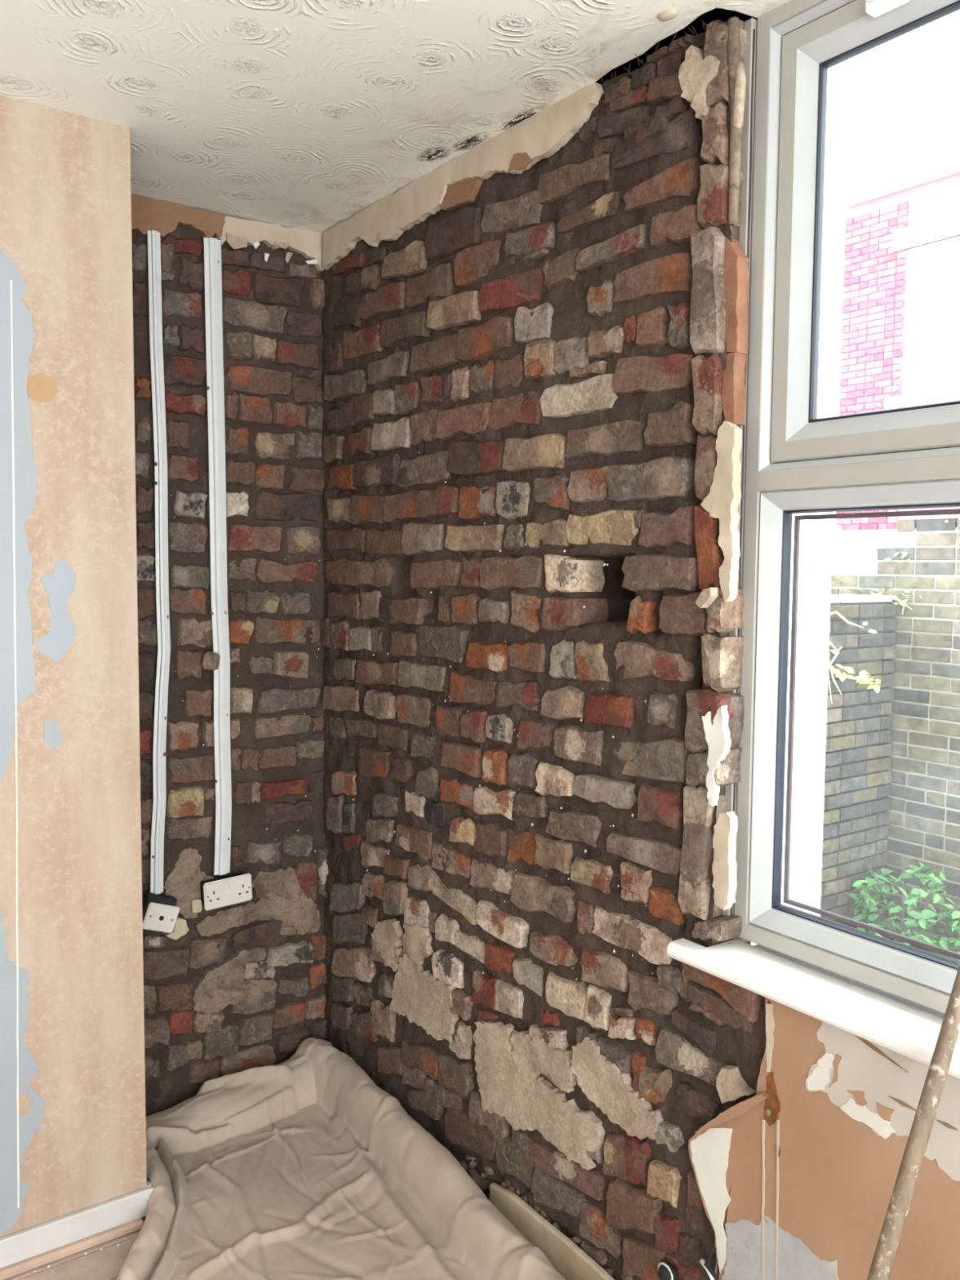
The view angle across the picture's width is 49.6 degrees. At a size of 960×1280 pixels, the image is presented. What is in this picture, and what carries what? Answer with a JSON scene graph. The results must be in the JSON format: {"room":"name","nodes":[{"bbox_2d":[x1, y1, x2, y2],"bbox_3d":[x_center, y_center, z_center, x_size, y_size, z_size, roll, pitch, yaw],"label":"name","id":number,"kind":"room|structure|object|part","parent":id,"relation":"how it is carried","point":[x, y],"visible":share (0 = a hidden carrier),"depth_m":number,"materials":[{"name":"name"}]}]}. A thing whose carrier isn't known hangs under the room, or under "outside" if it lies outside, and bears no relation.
{"room":"room under renovation","nodes":[
{"label":"room under renovation","id":0,"kind":"room"},
{"bbox_2d":[0,95,146,1237],"bbox_3d":[-2.087,0.163,1.688,2.915,2.500,0.446,-3,5,-36],"label":"wall","id":1,"kind":"structure","parent":0,"point":[73,1121],"depth_m":2.27,"materials":[{"name":"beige paint"}]},
{"bbox_2d":[0,1181,153,1279],"bbox_3d":[-1.958,1.383,1.596,2.928,0.083,0.052,-3,5,-36],"label":"baseboard","id":2,"kind":"structure","parent":1,"relation":"attached to","point":[31,1248],"depth_m":2.33,"materials":[{"name":"paint"}]},
{"bbox_2d":[4,1177,149,1279],"bbox_3d":[-0.658,1.575,0.177,3.960,0.084,4.800,-3,5,-36],"label":"floor","id":3,"kind":"structure","parent":0,"point":[104,1261],"depth_m":2.29,"materials":[{"name":"beige wood"}]},
{"bbox_2d":[116,1037,565,1279],"bbox_3d":[-0.393,1.317,2.188,1.017,0.148,1.730,-3,5,-36],"label":"sheet","id":4,"kind":"object","parent":3,"relation":"on","point":[301,1166],"visible":0.94,"depth_m":2.50,"materials":[{"name":"fabric"}]},
{"bbox_2d":[459,1159,506,1189],"bbox_3d":[0.183,1.339,2.274,0.074,0.088,0.950,-3,5,-36],"label":"rubble heap","id":5,"kind":"object","parent":3,"relation":"on","point":[483,1183],"visible":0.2,"depth_m":2.53,"materials":[{"name":"stone"}]},
{"bbox_2d":[465,1155,475,1160],"bbox_3d":[-0.019,1.278,2.561,0.032,0.021,0.029,2,5,25],"label":"rubble piece","id":6,"kind":"object","parent":5,"relation":"on","point":[469,1157],"visible":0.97,"depth_m":2.55,"materials":[{"name":"stone"}]},
{"bbox_2d":[468,1160,474,1168],"bbox_3d":[-0.020,1.288,2.547,0.015,0.021,0.016,3,5,35],"label":"rubble piece","id":7,"kind":"object","parent":5,"relation":"on","point":[470,1162],"visible":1,"depth_m":2.54,"materials":[{"name":"stone"}]},
{"bbox_2d":[471,1161,476,1167],"bbox_3d":[-0.017,1.286,2.543,0.016,0.012,0.014,0,4,-11],"label":"rubble piece","id":8,"kind":"object","parent":7,"relation":"on","point":[473,1164],"visible":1,"depth_m":2.54,"materials":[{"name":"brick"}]},
{"bbox_2d":[480,1173,487,1177],"bbox_3d":[0.009,1.292,2.505,0.014,0.010,0.017,-1,4,-16],"label":"rubble piece","id":9,"kind":"object","parent":5,"relation":"on","point":[483,1175],"visible":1,"depth_m":2.50,"materials":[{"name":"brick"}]},
{"bbox_2d":[484,1166,493,1175],"bbox_3d":[0.024,1.278,2.505,0.024,0.026,0.012,3,5,34],"label":"rubble piece","id":10,"kind":"object","parent":5,"relation":"on","point":[489,1171],"visible":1,"depth_m":2.50,"materials":[{"name":"stone"}]},
{"bbox_2d":[504,1179,510,1186],"bbox_3d":[0.068,1.282,2.445,0.019,0.023,0.028,1,4,5],"label":"rubble piece","id":11,"kind":"object","parent":5,"relation":"on","point":[507,1183],"visible":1,"depth_m":2.44,"materials":[{"name":"stone"}]},
{"bbox_2d":[506,1185,515,1193],"bbox_3d":[0.072,1.288,2.429,0.020,0.026,0.030,-2,5,-34],"label":"rubble piece","id":12,"kind":"object","parent":5,"relation":"on","point":[513,1190],"visible":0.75,"depth_m":2.42,"materials":[{"name":"stone"}]},
{"bbox_2d":[523,1195,527,1203],"bbox_3d":[0.103,1.292,2.384,0.014,0.033,0.031,1,4,11],"label":"rubble piece","id":13,"kind":"object","parent":5,"relation":"on","point":[525,1199],"visible":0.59,"depth_m":2.38,"materials":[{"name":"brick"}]},
{"bbox_2d":[533,1206,539,1213],"bbox_3d":[0.131,1.292,2.352,0.018,0.021,0.024,-1,4,-23],"label":"rubble piece","id":14,"kind":"object","parent":5,"relation":"on","point":[536,1209],"visible":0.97,"depth_m":2.34,"materials":[{"name":"stone"}]},
{"bbox_2d":[541,1210,546,1217],"bbox_3d":[0.146,1.291,2.332,0.013,0.014,0.010,4,6,42],"label":"rubble piece","id":15,"kind":"object","parent":5,"relation":"on","point":[543,1212],"visible":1,"depth_m":2.33,"materials":[{"name":"stone"}]},
{"bbox_2d":[553,1222,559,1231],"bbox_3d":[0.169,1.299,2.291,0.015,0.026,0.024,1,4,4],"label":"rubble piece","id":16,"kind":"object","parent":5,"relation":"on","point":[556,1225],"visible":0.62,"depth_m":2.28,"materials":[{"name":"stone"}]},
{"bbox_2d":[572,1236,582,1245],"bbox_3d":[0.211,1.298,2.241,0.024,0.026,0.026,-4,6,-44],"label":"rubble piece","id":17,"kind":"object","parent":5,"relation":"on","point":[576,1240],"visible":0.94,"depth_m":2.23,"materials":[{"name":"stone"}]},
{"bbox_2d":[600,1259,605,1264],"bbox_3d":[0.260,1.301,2.176,0.020,0.015,0.014,-3,5,-39],"label":"rubble piece","id":18,"kind":"object","parent":5,"relation":"on","point":[602,1262],"visible":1,"depth_m":2.17,"materials":[{"name":"stone"}]},
{"bbox_2d":[603,1268,613,1276],"bbox_3d":[0.264,1.312,2.149,0.025,0.023,0.016,2,4,19],"label":"rubble piece","id":19,"kind":"object","parent":5,"relation":"on","point":[609,1271],"visible":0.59,"depth_m":2.14,"materials":[{"name":"stone"}]},
{"bbox_2d":[620,1272,632,1279],"bbox_3d":[0.301,1.301,2.125,0.025,0.021,0.028,1,4,13],"label":"rubble piece","id":20,"kind":"object","parent":5,"relation":"on","point":[623,1277],"visible":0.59,"depth_m":2.11,"materials":[{"name":"stone"}]},
{"bbox_2d":[489,1182,614,1279],"bbox_3d":[0.232,1.347,2.164,0.022,0.106,0.736,-2,5,-33],"label":"baseboard","id":21,"kind":"structure","parent":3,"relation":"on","point":[566,1257],"depth_m":2.28,"materials":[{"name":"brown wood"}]},
{"bbox_2d":[866,963,959,1279],"bbox_3d":[0.503,0.933,1.375,0.524,1.053,0.029,-2,5,-34],"label":"wooden pole","id":22,"kind":"object","parent":3,"relation":"on","point":[882,1262],"visible":1,"depth_m":1.42,"materials":[{"name":"beige wood"}]},
{"bbox_2d":[130,193,328,1115],"bbox_3d":[-0.687,-0.024,3.042,1.020,2.700,0.238,-3,5,-36],"label":"wall","id":23,"kind":"structure","parent":0,"point":[239,987],"depth_m":2.94,"materials":[{"name":"brick"}]},
{"bbox_2d":[146,230,170,893],"bbox_3d":[-0.859,-0.189,2.768,0.065,1.759,0.018,-3,5,-36],"label":"cable capping","id":24,"kind":"object","parent":23,"relation":"attached to","point":[157,852],"visible":1,"depth_m":2.77,"materials":[{"name":"white plastic"}]},
{"bbox_2d":[142,891,179,933],"bbox_3d":[-0.872,0.739,2.814,0.106,0.113,0.050,-3,5,-36],"label":"socket","id":25,"kind":"object","parent":23,"relation":"attached to","point":[160,912],"visible":0.93,"depth_m":2.80,"materials":[{"name":"white plastic"}]},
{"bbox_2d":[201,650,220,670],"bbox_3d":[-0.743,0.057,2.862,0.053,0.054,0.026,-3,5,-36],"label":"chunk","id":26,"kind":"object","parent":23,"relation":"attached to","point":[211,660],"visible":1,"depth_m":2.85,"materials":[{"name":"paint"}]},
{"bbox_2d":[203,237,231,875],"bbox_3d":[-0.721,-0.211,2.866,0.062,1.749,0.017,-3,5,-36],"label":"cable capping","id":27,"kind":"object","parent":23,"relation":"attached to","point":[212,246],"visible":1,"depth_m":2.86,"materials":[{"name":"white plastic"}]},
{"bbox_2d":[200,871,252,910],"bbox_3d":[-0.716,0.704,2.921,0.143,0.084,0.050,-3,5,-36],"label":"double socket","id":28,"kind":"object","parent":23,"relation":"attached to","point":[221,891],"visible":1,"depth_m":2.90,"materials":[{"name":"white plastic"}]},
{"bbox_2d":[222,882,228,889],"bbox_3d":[-0.709,0.686,2.895,0.016,0.020,0.004,-3,5,-36],"label":"rocker switch","id":29,"kind":"object","parent":28,"relation":"attached to","point":[225,885],"depth_m":2.89,"materials":[{"name":"white plastic"}]},
{"bbox_2d":[228,880,234,888],"bbox_3d":[-0.696,0.685,2.905,0.016,0.019,0.003,-6,7,-36],"label":"rocker switch","id":30,"kind":"object","parent":28,"relation":"attached to","point":[231,883],"depth_m":2.90,"materials":[{"name":"white plastic"}]},
{"bbox_2d":[0,0,790,234],"bbox_3d":[-0.637,-0.959,0.001,3.970,0.040,4.810,-3,5,-36],"label":"ceiling","id":31,"kind":"structure","parent":0,"point":[306,115],"depth_m":2.02,"materials":[{"name":"beige paint"}]},
{"bbox_2d":[319,13,959,1279],"bbox_3d":[0.953,0.121,1.357,0.345,2.720,4.900,-3,5,-36],"label":"wall","id":32,"kind":"structure","parent":0,"point":[535,344],"depth_m":2.16,"materials":[{"name":"brick"}]},
{"bbox_2d":[657,1262,679,1279],"bbox_3d":[0.370,1.220,1.999,0.039,0.067,0.075,4,5,41],"label":"pipe stub","id":33,"kind":"object","parent":32,"relation":"attached to","point":[666,1271],"visible":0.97,"depth_m":1.98,"materials":[{"name":"white plastic"}]},
{"bbox_2d":[699,1246,719,1279],"bbox_3d":[0.426,1.153,1.880,0.022,0.089,0.067,-1,5,-25],"label":"cable","id":34,"kind":"object","parent":32,"relation":"attached to","point":[713,1276],"visible":1,"depth_m":1.89,"materials":[{"name":"white plastic"}]},
{"bbox_2d":[666,937,959,1079],"bbox_3d":[0.826,0.616,1.350,0.119,0.029,1.476,-3,5,-36],"label":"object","id":35,"kind":"structure","parent":32,"relation":"attached to","point":[912,1032],"depth_m":1.68,"materials":[{"name":"white paint"}]},
{"bbox_2d":[721,0,959,1013],"bbox_3d":[0.892,-0.215,1.324,0.098,1.653,1.400,-3,5,-36],"label":"window","id":36,"kind":"structure","parent":32,"relation":"in","point":[793,460],"depth_m":1.78,"materials":[{"name":"white plastic"}]},
{"bbox_3d":[0.473,-0.265,1.871,0.034,1.632,0.019,-3,5,-36],"label":"trim","id":37,"kind":"part","parent":36,"relation":"part of","materials":[{"name":"white plastic"}]},
{"bbox_3d":[0.901,-0.632,1.286,0.029,0.722,1.290,-3,5,-36],"label":"sash","id":38,"kind":"part","parent":36,"relation":"part of","materials":[{"name":"white plastic"}]},
{"bbox_3d":[0.627,-0.986,1.594,0.028,0.028,0.065,-3,5,-36],"label":"handle","id":39,"kind":"part","parent":36,"relation":"part of","materials":[{"name":"white paint"}]},
{"label":"outside","id":40,"kind":"structure","parent":0,"visible":0},
{"bbox_2d":[856,918,959,962],"bbox_3d":[4.722,1.409,8.218,13.700,0.100,14.000,-3,5,-36],"label":"ground","id":41,"kind":"structure","parent":40,"point":[887,922],"depth_m":5.41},
{"bbox_2d":[820,594,895,928],"bbox_3d":[1.771,0.651,5.448,0.930,1.765,0.298,-3,5,-36],"label":"wall","id":42,"kind":"structure","parent":41,"relation":"on","point":[855,801],"depth_m":5.42,"materials":[{"name":"brick"}]},
{"bbox_2d":[827,610,880,703],"bbox_3d":[1.867,0.084,5.244,0.490,0.466,0.127,-3,5,-36],"label":"climbing plant","id":43,"kind":"object","parent":42,"relation":"attached to","point":[863,677],"visible":0.85,"depth_m":5.22,"materials":[{"name":"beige plant"}]},
{"bbox_2d":[830,517,959,939],"bbox_3d":[2.537,0.461,5.351,0.228,2.171,2.250,-3,5,-36],"label":"wall","id":44,"kind":"structure","parent":41,"relation":"on","point":[924,810],"depth_m":5.46,"materials":[{"name":"brick"}]},
{"bbox_2d":[858,515,959,614],"bbox_3d":[2.259,-0.390,5.467,0.091,0.514,0.617,-3,5,-36],"label":"weeds","id":45,"kind":"object","parent":44,"relation":"attached to","point":[895,597],"visible":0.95,"depth_m":5.52,"materials":[{"name":"plant"}]},
{"bbox_2d":[834,116,959,530],"bbox_3d":[6.431,-1.970,8.960,0.420,6.560,7.620,-3,5,-36],"label":"house","id":46,"kind":"structure","parent":41,"relation":"on","point":[900,330],"depth_m":11.27,"materials":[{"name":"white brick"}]},
{"bbox_3d":[4.977,-2.556,10.818,0.160,0.120,1.600,-3,5,-36],"label":"window sill","id":47,"kind":"part","parent":46,"relation":"part of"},
{"bbox_3d":[5.008,-3.066,10.801,0.008,0.660,1.160,-3,5,-36],"label":"pane","id":48,"kind":"part","parent":46,"relation":"part of","materials":[{"name":"glass"}]},
{"bbox_3d":[5.014,-3.794,10.749,0.008,0.600,1.160,-3,5,-36],"label":"pane","id":49,"kind":"part","parent":46,"relation":"part of","materials":[{"name":"glass"}]},
{"bbox_2d":[848,862,959,960],"bbox_3d":[2.268,1.353,5.064,0.515,0.452,0.934,-3,5,-36],"label":"shrub","id":50,"kind":"object","parent":41,"relation":"on","point":[920,917],"visible":0.88,"depth_m":5.21,"materials":[{"name":"green plant"}]},
{"bbox_3d":[1.490,1.710,2.800,2.100,0.030,9.000,-3,5,-36],"label":"patio","id":51,"kind":"object","parent":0,"visible":0},
{"bbox_2d":[810,60,847,916],"bbox_3d":[0.660,-0.755,2.624,0.525,4.960,0.200,-3,5,-36],"label":"wall","id":52,"kind":"structure","parent":51,"relation":"on","point":[842,68],"depth_m":2.71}
]}

